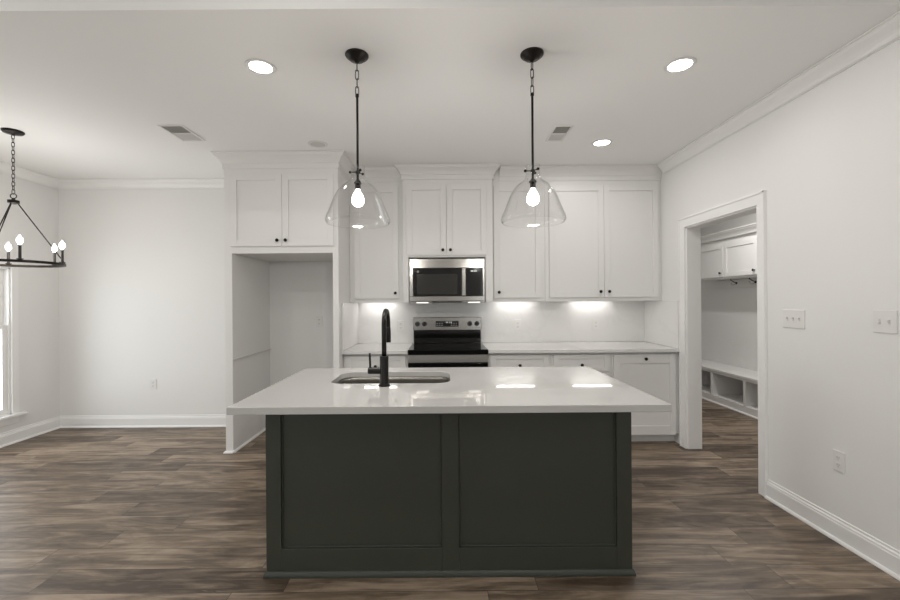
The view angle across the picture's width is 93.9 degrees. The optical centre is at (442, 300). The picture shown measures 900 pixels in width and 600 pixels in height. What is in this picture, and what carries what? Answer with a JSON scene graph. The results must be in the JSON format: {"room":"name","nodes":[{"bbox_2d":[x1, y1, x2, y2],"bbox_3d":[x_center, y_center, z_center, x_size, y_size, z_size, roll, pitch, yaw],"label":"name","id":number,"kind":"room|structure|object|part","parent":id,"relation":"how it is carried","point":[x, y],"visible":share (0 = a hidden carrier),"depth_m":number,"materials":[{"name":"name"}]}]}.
{"room":"kitchen","nodes":[
{"label":"kitchen","id":0,"kind":"room"},
{"bbox_2d":[0,173,59,432],"bbox_3d":[-4.351,-0.110,-0.028,0.140,3.050,9.425,0,0,0],"label":"wall","id":1,"kind":"structure","parent":0,"point":[39,360],"depth_m":4.41,"materials":[{"name":"white paint"}]},
{"bbox_2d":[0,262,28,426],"bbox_3d":[-4.320,0.415,3.553,0.195,1.611,1.457,0,0,0],"label":"window","id":2,"kind":"structure","parent":1,"relation":"in","point":[9,289],"depth_m":4.14,"materials":[{"name":"white paint"}]},
{"bbox_3d":[-4.348,-0.015,3.553,0.032,0.590,1.175,0,0,0],"label":"sash","id":3,"kind":"part","parent":2,"relation":"part of","materials":[{"name":"white paint"}]},
{"bbox_3d":[-4.309,0.675,3.553,0.032,0.870,1.175,0,0,0],"label":"sash","id":4,"kind":"part","parent":2,"relation":"part of","materials":[{"name":"white paint"}]},
{"bbox_3d":[-4.244,1.172,3.553,0.055,0.096,1.457,0,0,0],"label":"sill","id":5,"kind":"part","parent":2,"relation":"part of","materials":[{"name":"white paint"}]},
{"bbox_2d":[0,416,59,447],"bbox_3d":[-4.256,1.348,0.043,0.030,0.131,9.285,0,0,0],"label":"baseboard","id":6,"kind":"structure","parent":1,"relation":"attached to","point":[10,437],"depth_m":4.32,"materials":[{"name":"white paint"}]},
{"bbox_2d":[0,161,223,189],"bbox_3d":[-3.190,-1.291,3.318,2.198,0.090,2.733,0,0,0],"label":"trim","id":7,"kind":"structure","parent":1,"relation":"attached to","point":[5,168],"depth_m":4.63,"materials":[{"name":"white paint"}]},
{"bbox_2d":[58,188,623,415],"bbox_3d":[-1.085,0.020,4.755,6.670,2.745,0.140,0,0,0],"label":"wall","id":8,"kind":"structure","parent":0,"point":[142,280],"depth_m":4.68,"materials":[{"name":"white paint"}]},
{"bbox_2d":[60,414,225,427],"bbox_3d":[-3.131,1.341,4.670,2.279,0.131,0.030,0,0,0],"label":"baseboard","id":9,"kind":"structure","parent":8,"relation":"attached to","point":[78,421],"depth_m":4.67,"materials":[{"name":"white paint"}]},
{"bbox_2d":[150,379,156,389],"bbox_3d":[-3.229,0.933,4.681,0.072,0.116,0.007,0,0,0],"label":"wall outlet","id":10,"kind":"object","parent":8,"relation":"attached to","point":[152,381],"visible":1,"depth_m":4.68,"materials":[{"name":"white plastic"}]},
{"bbox_2d":[316,316,322,326],"bbox_3d":[-1.377,0.235,4.681,0.072,0.116,0.007,0,0,0],"label":"wall outlet","id":11,"kind":"object","parent":8,"relation":"attached to","point":[318,318],"visible":1,"depth_m":4.68,"materials":[{"name":"white plastic"}]},
{"bbox_2d":[349,166,402,302],"bbox_3d":[-0.683,-0.666,4.455,0.552,1.376,0.431,0,0,0],"label":"upper cabinet","id":12,"kind":"object","parent":8,"relation":"attached to","point":[376,248],"visible":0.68,"depth_m":4.31,"materials":[{"name":"white paint"}]},
{"bbox_3d":[-0.682,-0.592,4.309,0.451,1.146,0.019,0,0,0],"label":"door","id":13,"kind":"part","parent":12,"relation":"part of","materials":[{"name":"white paint"}]},
{"bbox_3d":[-0.646,-1.286,4.280,0.471,0.136,0.080,0,0,0],"label":"crown moulding","id":14,"kind":"part","parent":12,"relation":"part of","materials":[{"name":"white paint"}]},
{"bbox_2d":[393,163,500,302],"bbox_3d":[0.049,-0.671,4.415,1.068,1.376,0.511,0,0,0],"label":"upper cabinet","id":15,"kind":"object","parent":8,"relation":"attached to","point":[447,207],"visible":0.95,"depth_m":4.23,"materials":[{"name":"white paint"}]},
{"bbox_3d":[-0.166,-0.811,4.229,0.402,0.715,0.019,0,0,0],"label":"door","id":16,"kind":"part","parent":15,"relation":"part of","materials":[{"name":"white paint"}]},
{"bbox_2d":[409,258,484,302],"bbox_3d":[0.044,-0.199,4.428,0.758,0.448,0.481,0,0,0],"label":"microwave","id":17,"kind":"object","parent":15,"relation":"attached to","point":[430,280],"visible":1,"depth_m":4.22,"materials":[{"name":"silver metal"}]},
{"bbox_3d":[-0.055,-0.185,4.237,0.487,0.283,0.026,0,0,0],"label":"door","id":18,"kind":"part","parent":17,"relation":"part of","materials":[{"name":"black glass"}]},
{"bbox_3d":[0.211,-0.187,4.213,0.039,0.287,0.050,0,0,0],"label":"handle","id":19,"kind":"part","parent":17,"relation":"part of","materials":[{"name":"silver metal"}]},
{"bbox_3d":[0.317,-0.188,4.237,0.166,0.283,0.026,0,0,0],"label":"control panel","id":20,"kind":"part","parent":17,"relation":"part of","materials":[{"name":"black glass"}]},
{"bbox_3d":[0.045,-1.291,4.239,1.068,0.136,0.159,0,0,0],"label":"crown moulding","id":21,"kind":"part","parent":15,"relation":"part of","materials":[{"name":"white paint"}]},
{"bbox_3d":[0.239,-0.814,4.229,0.402,0.715,0.019,0,0,0],"label":"door","id":22,"kind":"part","parent":15,"relation":"part of","materials":[{"name":"white paint"}]},
{"bbox_2d":[342,301,678,350],"bbox_3d":[0.649,0.221,4.321,3.203,0.485,0.727,0,0,0],"label":"backsplash","id":23,"kind":"structure","parent":8,"relation":"attached to","point":[657,322],"depth_m":4.67,"materials":[{"name":"tile"}]},
{"bbox_2d":[397,320,403,330],"bbox_3d":[-0.468,0.278,4.668,0.072,0.116,0.007,0,0,0],"label":"wall outlet","id":24,"kind":"object","parent":23,"relation":"attached to","point":[400,323],"visible":1,"depth_m":4.67,"materials":[{"name":"white plastic"}]},
{"bbox_2d":[514,320,520,329],"bbox_3d":[0.832,0.269,4.668,0.072,0.116,0.007,0,0,0],"label":"wall outlet","id":25,"kind":"object","parent":23,"relation":"attached to","point":[517,323],"visible":1,"depth_m":4.67,"materials":[{"name":"white plastic"}]},
{"bbox_2d":[593,319,598,329],"bbox_3d":[1.702,0.263,4.668,0.072,0.116,0.007,0,0,0],"label":"wall outlet","id":26,"kind":"object","parent":23,"relation":"attached to","point":[595,321],"visible":1,"depth_m":4.67,"materials":[{"name":"white plastic"}]},
{"bbox_2d":[492,165,545,301],"bbox_3d":[0.776,-0.676,4.455,0.542,1.376,0.431,0,0,0],"label":"upper cabinet","id":27,"kind":"object","parent":8,"relation":"attached to","point":[518,245],"visible":0.79,"depth_m":4.31,"materials":[{"name":"white paint"}]},
{"bbox_3d":[0.812,-1.296,4.280,0.462,0.136,0.080,0,0,0],"label":"crown moulding","id":28,"kind":"part","parent":27,"relation":"part of","materials":[{"name":"white paint"}]},
{"bbox_2d":[544,165,661,301],"bbox_3d":[1.647,-0.682,4.455,1.195,1.376,0.431,0,0,0],"label":"upper cabinet","id":29,"kind":"object","parent":8,"relation":"attached to","point":[607,247],"visible":0.95,"depth_m":4.31,"materials":[{"name":"white paint"}]},
{"bbox_3d":[1.371,-0.607,4.309,0.558,1.146,0.019,0,0,0],"label":"door","id":30,"kind":"part","parent":29,"relation":"part of","materials":[{"name":"white paint"}]},
{"bbox_3d":[1.642,-1.302,4.280,1.194,0.136,0.080,0,0,0],"label":"crown moulding","id":31,"kind":"part","parent":29,"relation":"part of","materials":[{"name":"white paint"}]},
{"bbox_3d":[1.932,-0.611,4.309,0.558,1.146,0.019,0,0,0],"label":"door","id":32,"kind":"part","parent":29,"relation":"part of","materials":[{"name":"white paint"}]},
{"bbox_2d":[0,0,899,178],"bbox_3d":[-0.136,-1.562,1.300,8.590,0.405,12.080,0,0,0],"label":"ceiling","id":33,"kind":"structure","parent":0,"point":[89,85],"depth_m":2.53,"materials":[{"name":"white paint"}]},
{"bbox_2d":[0,128,65,267],"bbox_3d":[-3.383,-0.810,3.309,0.616,1.052,0.639,0,0,0],"label":"chandelier","id":34,"kind":"object","parent":33,"relation":"hanging from","point":[13,132],"visible":1,"depth_m":3.31,"materials":[{"name":"brown metal"}]},
{"bbox_3d":[-3.337,-0.535,3.150,0.008,0.462,0.281,0,0,-16],"label":"hanging rod","id":35,"kind":"part","parent":34,"relation":"part of","materials":[{"name":"brown metal"}]},
{"bbox_3d":[-3.541,-0.533,3.350,0.281,0.462,0.008,0,0,14],"label":"hanging rod","id":36,"kind":"part","parent":34,"relation":"part of","materials":[{"name":"brown metal"}]},
{"bbox_3d":[-3.617,-0.450,3.497,0.039,0.076,0.039,0,0,0],"label":"bulb","id":37,"kind":"part","parent":34,"relation":"part of","materials":[{"name":"white glass"}]},
{"bbox_3d":[-3.385,-1.074,3.309,0.018,0.476,0.018,0,0,29],"label":"chain","id":38,"kind":"part","parent":34,"relation":"part of","materials":[{"name":"brown metal"}]},
{"bbox_3d":[-3.144,-0.453,3.121,0.039,0.076,0.039,0,0,0],"label":"bulb","id":39,"kind":"part","parent":34,"relation":"part of","materials":[{"name":"white glass"}]},
{"bbox_3d":[-3.265,-0.535,3.427,0.008,0.462,0.281,0,0,44],"label":"hanging rod","id":40,"kind":"part","parent":34,"relation":"part of","materials":[{"name":"brown metal"}]},
{"bbox_3d":[-3.099,-0.453,3.420,0.039,0.076,0.039,0,0,0],"label":"bulb","id":41,"kind":"part","parent":34,"relation":"part of","materials":[{"name":"white glass"}]},
{"bbox_2d":[157,125,204,140],"bbox_3d":[-2.089,-1.342,3.370,0.190,0.007,0.320,0,0,0],"label":"ceiling vent","id":42,"kind":"object","parent":33,"relation":"in","point":[181,132],"visible":1,"depth_m":3.36,"materials":[{"name":"white plastic"}]},
{"bbox_2d":[245,58,275,74],"bbox_3d":[-1.054,-1.349,2.430,0.170,0.005,0.170,0,0,0],"label":"recessed light","id":43,"kind":"object","parent":33,"relation":"in","point":[259,66],"visible":1,"depth_m":2.42,"materials":[{"name":"white plastic"}]},
{"bbox_2d":[308,140,327,147],"bbox_3d":[-1.079,-1.349,3.630,0.170,0.005,0.170,0,0,0],"label":"recessed light","id":44,"kind":"object","parent":33,"relation":"in","point":[317,144],"visible":1,"depth_m":3.63,"materials":[{"name":"white plastic"}]},
{"bbox_2d":[325,48,389,226],"bbox_3d":[-0.471,-0.889,2.320,0.354,0.934,0.354,0,0,0],"label":"pendant light","id":45,"kind":"object","parent":33,"relation":"hanging from","point":[357,56],"visible":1,"depth_m":2.31,"materials":[{"name":"brown metal"}]},
{"bbox_3d":[-0.471,-0.889,2.320,0.020,0.508,0.020,0,0,0],"label":"rod","id":46,"kind":"part","parent":45,"relation":"part of","materials":[{"name":"brown metal"}]},
{"bbox_3d":[-0.473,-1.224,2.320,0.017,0.194,0.017,0,0,29],"label":"chain","id":47,"kind":"part","parent":45,"relation":"part of","materials":[{"name":"brown metal"}]},
{"bbox_3d":[-0.469,-0.580,2.320,0.354,0.315,0.354,0,0,0],"label":"lamp shade","id":48,"kind":"part","parent":45,"relation":"part of","materials":[{"name":"clear glass"}]},
{"bbox_2d":[352,178,363,206],"bbox_3d":[-0.469,-0.598,2.320,0.068,0.157,0.068,0,0,0],"label":"bulb","id":49,"kind":"object","parent":45,"relation":"attached to","point":[357,198],"depth_m":2.30,"materials":[{"name":"white glass"}]},
{"bbox_2d":[501,47,565,225],"bbox_3d":[0.496,-0.896,2.320,0.354,0.934,0.354,0,0,0],"label":"pendant light","id":50,"kind":"object","parent":33,"relation":"hanging from","point":[531,55],"visible":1,"depth_m":2.31,"materials":[{"name":"brown metal"}]},
{"bbox_3d":[0.496,-0.895,2.320,0.020,0.508,0.020,0,0,0],"label":"rod","id":51,"kind":"part","parent":50,"relation":"part of","materials":[{"name":"brown metal"}]},
{"bbox_3d":[0.493,-1.231,2.320,0.017,0.194,0.017,0,0,29],"label":"chain","id":52,"kind":"part","parent":50,"relation":"part of","materials":[{"name":"brown metal"}]},
{"bbox_2d":[527,177,538,204],"bbox_3d":[0.498,-0.605,2.320,0.068,0.157,0.068,0,0,0],"label":"bulb","id":53,"kind":"object","parent":50,"relation":"attached to","point":[533,197],"depth_m":2.30,"materials":[{"name":"white glass"}]},
{"bbox_3d":[0.498,-0.587,2.320,0.354,0.315,0.354,0,0,0],"label":"lamp shade","id":54,"kind":"part","parent":50,"relation":"part of","materials":[{"name":"clear glass"}]},
{"bbox_2d":[545,125,573,141],"bbox_3d":[0.948,-1.363,3.430,0.145,0.007,0.320,0,0,0],"label":"ceiling vent","id":55,"kind":"object","parent":33,"relation":"in","point":[559,132],"visible":1,"depth_m":3.41,"materials":[{"name":"white plastic"}]},
{"bbox_2d":[592,139,611,146],"bbox_3d":[1.379,-1.366,3.640,0.170,0.005,0.170,0,0,0],"label":"recessed light","id":56,"kind":"object","parent":33,"relation":"in","point":[602,142],"visible":1,"depth_m":3.63,"materials":[{"name":"white plastic"}]},
{"bbox_2d":[664,56,696,72],"bbox_3d":[1.379,-1.366,2.440,0.170,0.005,0.170,0,0,0],"label":"recessed light","id":57,"kind":"object","parent":33,"relation":"in","point":[681,64],"visible":1,"depth_m":2.43,"materials":[{"name":"white plastic"}]},
{"bbox_2d":[0,399,899,599],"bbox_3d":[-0.115,1.436,1.300,8.710,0.100,12.200,0,0,0],"label":"floor","id":58,"kind":"structure","parent":0,"point":[156,513],"depth_m":2.47,"materials":[{"name":"brown wood"}]},
{"bbox_2d":[210,150,355,453],"bbox_3d":[-1.477,0.023,4.229,1.205,2.742,0.909,0,0,0],"label":"enclosure","id":59,"kind":"object","parent":58,"relation":"on","point":[277,203],"visible":0.95,"depth_m":3.85,"materials":[{"name":"white paint"}]},
{"bbox_3d":[-1.956,1.389,4.261,0.100,0.017,0.844,0,0,0],"label":"shoe moulding","id":60,"kind":"part","parent":59,"relation":"part of","materials":[{"name":"white paint"}]},
{"bbox_3d":[-1.966,0.027,4.269,0.068,2.742,0.829,0,0,0],"label":"panel","id":61,"kind":"part","parent":59,"relation":"part of","materials":[{"name":"white paint"}]},
{"bbox_3d":[-1.707,-0.827,3.845,0.468,0.662,0.019,0,0,0],"label":"door","id":62,"kind":"part","parent":59,"relation":"part of","materials":[{"name":"white paint"}]},
{"bbox_3d":[-1.486,-1.280,4.229,1.205,0.136,0.907,0,0,0],"label":"crown moulding","id":63,"kind":"part","parent":59,"relation":"part of","materials":[{"name":"white paint"}]},
{"bbox_3d":[-1.235,-0.830,3.845,0.468,0.662,0.019,0,0,0],"label":"door","id":64,"kind":"part","parent":59,"relation":"part of","materials":[{"name":"white paint"}]},
{"bbox_3d":[-0.981,0.020,4.269,0.053,2.742,0.829,0,0,0],"label":"panel","id":65,"kind":"part","parent":59,"relation":"part of","materials":[{"name":"white paint"}]},
{"bbox_2d":[344,354,407,367],"bbox_3d":[-0.639,0.947,4.327,0.617,0.883,0.713,0,0,0],"label":"base cabinet","id":66,"kind":"object","parent":58,"relation":"on","point":[350,360],"visible":0.21,"depth_m":4.01,"materials":[{"name":"white paint"}]},
{"bbox_2d":[342,343,412,353],"bbox_3d":[-0.642,0.489,4.319,0.618,0.030,0.728,0,0,0],"label":"countertop","id":67,"kind":"structure","parent":66,"relation":"on","point":[360,348],"depth_m":4.15,"materials":[{"name":"white stone"}]},
{"bbox_2d":[408,317,487,367],"bbox_3d":[0.051,0.782,4.293,0.760,1.203,0.749,0,0,0],"label":"range","id":68,"kind":"object","parent":58,"relation":"on","point":[438,341],"visible":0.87,"depth_m":4.46,"materials":[{"name":"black metal"}]},
{"bbox_3d":[0.050,0.552,3.999,0.756,0.075,0.032,0,0,0],"label":"rail","id":69,"kind":"part","parent":68,"relation":"part of","materials":[{"name":"silver metal"}]},
{"bbox_3d":[0.052,0.839,3.997,0.756,0.492,0.036,0,0,0],"label":"oven door","id":70,"kind":"part","parent":68,"relation":"part of","materials":[{"name":"black glass"}]},
{"bbox_2d":[408,343,487,354],"bbox_3d":[0.049,0.488,4.288,0.760,0.049,0.634,0,0,0],"label":"cooktop","id":71,"kind":"object","parent":68,"relation":"in","point":[416,348],"depth_m":3.99,"materials":[{"name":"grey"}]},
{"bbox_2d":[263,412,635,578],"bbox_3d":[0.031,0.944,2.517,1.866,0.880,0.837,0,0,0],"label":"kitchen island","id":72,"kind":"object","parent":58,"relation":"on","point":[442,495],"visible":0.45,"depth_m":2.13,"materials":[{"name":"grey paint"}]},
{"bbox_3d":[-0.410,0.876,2.135,0.808,0.739,0.016,0,0,0],"label":"panel","id":73,"kind":"part","parent":72,"relation":"part of","materials":[{"name":"grey paint"}]},
{"bbox_2d":[227,366,671,414],"bbox_3d":[0.028,0.487,2.414,1.986,0.034,1.086,0,0,0],"label":"island countertop","id":74,"kind":"structure","parent":72,"relation":"on","point":[576,389],"depth_m":2.10,"materials":[{"name":"white stone"}]},
{"bbox_2d":[368,308,390,386],"bbox_3d":[-0.354,0.259,2.406,0.120,0.427,0.224,0,0,0],"label":"kitchen faucet","id":75,"kind":"object","parent":74,"relation":"on","point":[383,370],"visible":1,"depth_m":2.31,"materials":[{"name":"black metal"}]},
{"bbox_3d":[-0.403,0.334,2.325,0.014,0.087,0.012,0,0,0],"label":"lever","id":76,"kind":"part","parent":75,"relation":"part of","materials":[{"name":"black metal"}]},
{"bbox_3d":[-0.326,0.176,2.413,0.027,0.262,0.203,0,0,0],"label":"spout","id":77,"kind":"part","parent":75,"relation":"part of","materials":[{"name":"black metal"}]},
{"bbox_2d":[336,377,449,383],"bbox_3d":[-0.305,0.606,2.590,0.742,0.198,0.434,0,0,0],"label":"sink","id":78,"kind":"object","parent":74,"relation":"in","point":[351,380],"visible":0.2,"depth_m":2.78,"materials":[{"name":"grey metal"}]},
{"bbox_3d":[0.034,1.369,2.502,1.866,0.030,0.807,0,0,0],"label":"shoe moulding","id":79,"kind":"part","parent":72,"relation":"part of","materials":[{"name":"grey paint"}]},
{"bbox_3d":[0.477,0.870,2.135,0.794,0.739,0.016,0,0,0],"label":"panel","id":80,"kind":"part","parent":72,"relation":"part of","materials":[{"name":"grey paint"}]},
{"bbox_2d":[487,353,550,366],"bbox_3d":[0.736,0.937,4.327,0.600,0.883,0.713,0,0,0],"label":"drawer","id":81,"kind":"object","parent":58,"relation":"on","point":[494,359],"visible":0.26,"depth_m":4.01,"materials":[{"name":"white paint"}]},
{"bbox_2d":[482,341,679,352],"bbox_3d":[1.342,0.476,4.319,1.821,0.030,0.728,0,0,0],"label":"countertop","id":82,"kind":"structure","parent":81,"relation":"on","point":[626,346],"depth_m":4.13,"materials":[{"name":"white stone"}]},
{"bbox_2d":[551,352,610,376],"bbox_3d":[1.326,0.933,4.327,0.579,0.883,0.713,0,0,0],"label":"base cabinet","id":83,"kind":"object","parent":58,"relation":"on","point":[601,362],"visible":0.2,"depth_m":4.01,"materials":[{"name":"white paint"}]},
{"bbox_3d":[1.324,0.595,4.010,0.535,0.162,0.019,0,0,0],"label":"drawer","id":84,"kind":"part","parent":83,"relation":"part of","materials":[{"name":"white paint"}]},
{"bbox_2d":[611,352,678,440],"bbox_3d":[1.936,0.929,4.327,0.639,0.883,0.713,0,0,0],"label":"base cabinet","id":85,"kind":"object","parent":58,"relation":"on","point":[655,374],"visible":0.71,"depth_m":4.01,"materials":[{"name":"white paint"}]},
{"bbox_2d":[702,359,757,418],"bbox_3d":[3.818,1.132,5.350,0.438,0.451,3.100,0,0,0],"label":"bench","id":86,"kind":"object","parent":58,"relation":"on","point":[734,388],"visible":0.16,"depth_m":5.53,"materials":[{"name":"white paint"}]},
{"bbox_3d":[3.608,1.350,5.350,0.016,0.017,3.100,0,0,0],"label":"shoe moulding","id":87,"kind":"part","parent":86,"relation":"part of","materials":[{"name":"white paint"}]},
{"bbox_3d":[3.818,0.920,5.350,0.434,0.027,3.100,0,0,0],"label":"seat","id":88,"kind":"part","parent":86,"relation":"part of","materials":[{"name":"white paint"}]},
{"bbox_2d":[701,213,757,370],"bbox_3d":[4.100,-0.016,4.700,0.140,2.745,5.280,0,0,0],"label":"wall","id":89,"kind":"structure","parent":0,"point":[728,315],"depth_m":5.91,"materials":[{"name":"white paint"}]},
{"bbox_2d":[701,239,745,280],"bbox_3d":[3.851,-0.552,5.857,0.349,0.520,0.603,0,0,0],"label":"upper cabinet","id":90,"kind":"object","parent":89,"relation":"attached to","point":[712,262],"visible":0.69,"depth_m":5.79,"materials":[{"name":"white paint"}]},
{"bbox_3d":[3.716,-0.529,5.857,0.019,0.433,0.589,0,0,0],"label":"door","id":91,"kind":"part","parent":90,"relation":"part of","materials":[{"name":"white paint"}]},
{"bbox_2d":[714,278,756,288],"bbox_3d":[4.018,-0.231,5.350,0.019,0.115,1.700,0,0,0],"label":"hook rail","id":92,"kind":"object","parent":89,"relation":"attached to","point":[741,283],"visible":0.44,"depth_m":5.74,"materials":[{"name":"white paint"}]},
{"bbox_2d":[723,232,756,278],"bbox_3d":[3.851,-0.552,5.253,0.349,0.520,0.603,0,0,0],"label":"upper cabinet","id":93,"kind":"object","parent":89,"relation":"attached to","point":[739,252],"visible":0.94,"depth_m":5.24,"materials":[{"name":"white paint"}]},
{"bbox_2d":[701,223,756,243],"bbox_3d":[3.824,-0.857,5.253,0.399,0.090,1.815,0,0,0],"label":"crown molding","id":94,"kind":"structure","parent":93,"relation":"attached to","point":[751,228],"depth_m":5.35,"materials":[{"name":"white paint"}]},
{"bbox_2d":[661,39,899,550],"bbox_3d":[2.314,-0.156,1.230,0.130,3.050,11.940,0,0,0],"label":"wall","id":95,"kind":"structure","parent":0,"point":[826,161],"depth_m":2.44,"materials":[{"name":"white paint"}]},
{"bbox_2d":[686,206,755,448],"bbox_3d":[2.317,0.343,3.432,0.130,2.049,0.904,0,0,0],"label":"trim","id":96,"kind":"structure","parent":95,"relation":"attached to","point":[693,233],"depth_m":3.87,"materials":[{"name":"white paint"}]},
{"bbox_2d":[678,190,767,497],"bbox_3d":[2.240,0.301,3.439,0.024,2.136,1.054,0,0,0],"label":"trim","id":97,"kind":"structure","parent":95,"relation":"attached to","point":[758,199],"depth_m":2.98,"materials":[{"name":"white paint"}]},
{"bbox_2d":[657,10,899,173],"bbox_3d":[2.201,-1.329,3.099,0.080,0.090,2.293,0,0,0],"label":"trim","id":98,"kind":"structure","parent":95,"relation":"attached to","point":[883,34],"depth_m":2.58,"materials":[{"name":"white paint"}]},
{"bbox_2d":[783,310,804,328],"bbox_3d":[2.241,0.117,2.690,0.018,0.116,0.164,0,0,0],"label":"light switch","id":99,"kind":"object","parent":95,"relation":"attached to","point":[791,318],"visible":1,"depth_m":2.68,"materials":[{"name":"white plastic"}]},
{"bbox_2d":[765,479,899,580],"bbox_3d":[2.244,1.303,-0.845,0.030,0.131,7.511,0,0,0],"label":"baseboard","id":100,"kind":"structure","parent":95,"relation":"attached to","point":[873,550],"depth_m":2.38,"materials":[{"name":"white paint"}]},
{"bbox_2d":[833,449,844,473],"bbox_3d":[2.252,0.914,2.390,0.007,0.116,0.072,0,0,0],"label":"wall outlet","id":101,"kind":"object","parent":95,"relation":"attached to","point":[838,457],"visible":1,"depth_m":2.38,"materials":[{"name":"white plastic"}]},
{"bbox_2d":[835,454,840,460],"bbox_3d":[2.250,0.893,2.390,0.002,0.028,0.034,0,0,0],"label":"receptacle","id":102,"kind":"object","parent":101,"relation":"attached to","point":[837,456],"depth_m":2.39,"materials":[{"name":"grey plastic"}]},
{"bbox_2d":[835,461,840,467],"bbox_3d":[2.250,0.935,2.390,0.002,0.028,0.034,0,0,0],"label":"receptacle","id":103,"kind":"object","parent":101,"relation":"attached to","point":[837,463],"depth_m":2.39,"materials":[{"name":"grey plastic"}]},
{"bbox_2d":[873,310,897,333],"bbox_3d":[2.241,0.107,2.135,0.018,0.116,0.118,0,0,0],"label":"light switch","id":104,"kind":"object","parent":95,"relation":"attached to","point":[884,321],"visible":1,"depth_m":2.13,"materials":[{"name":"white plastic"}]}
]}

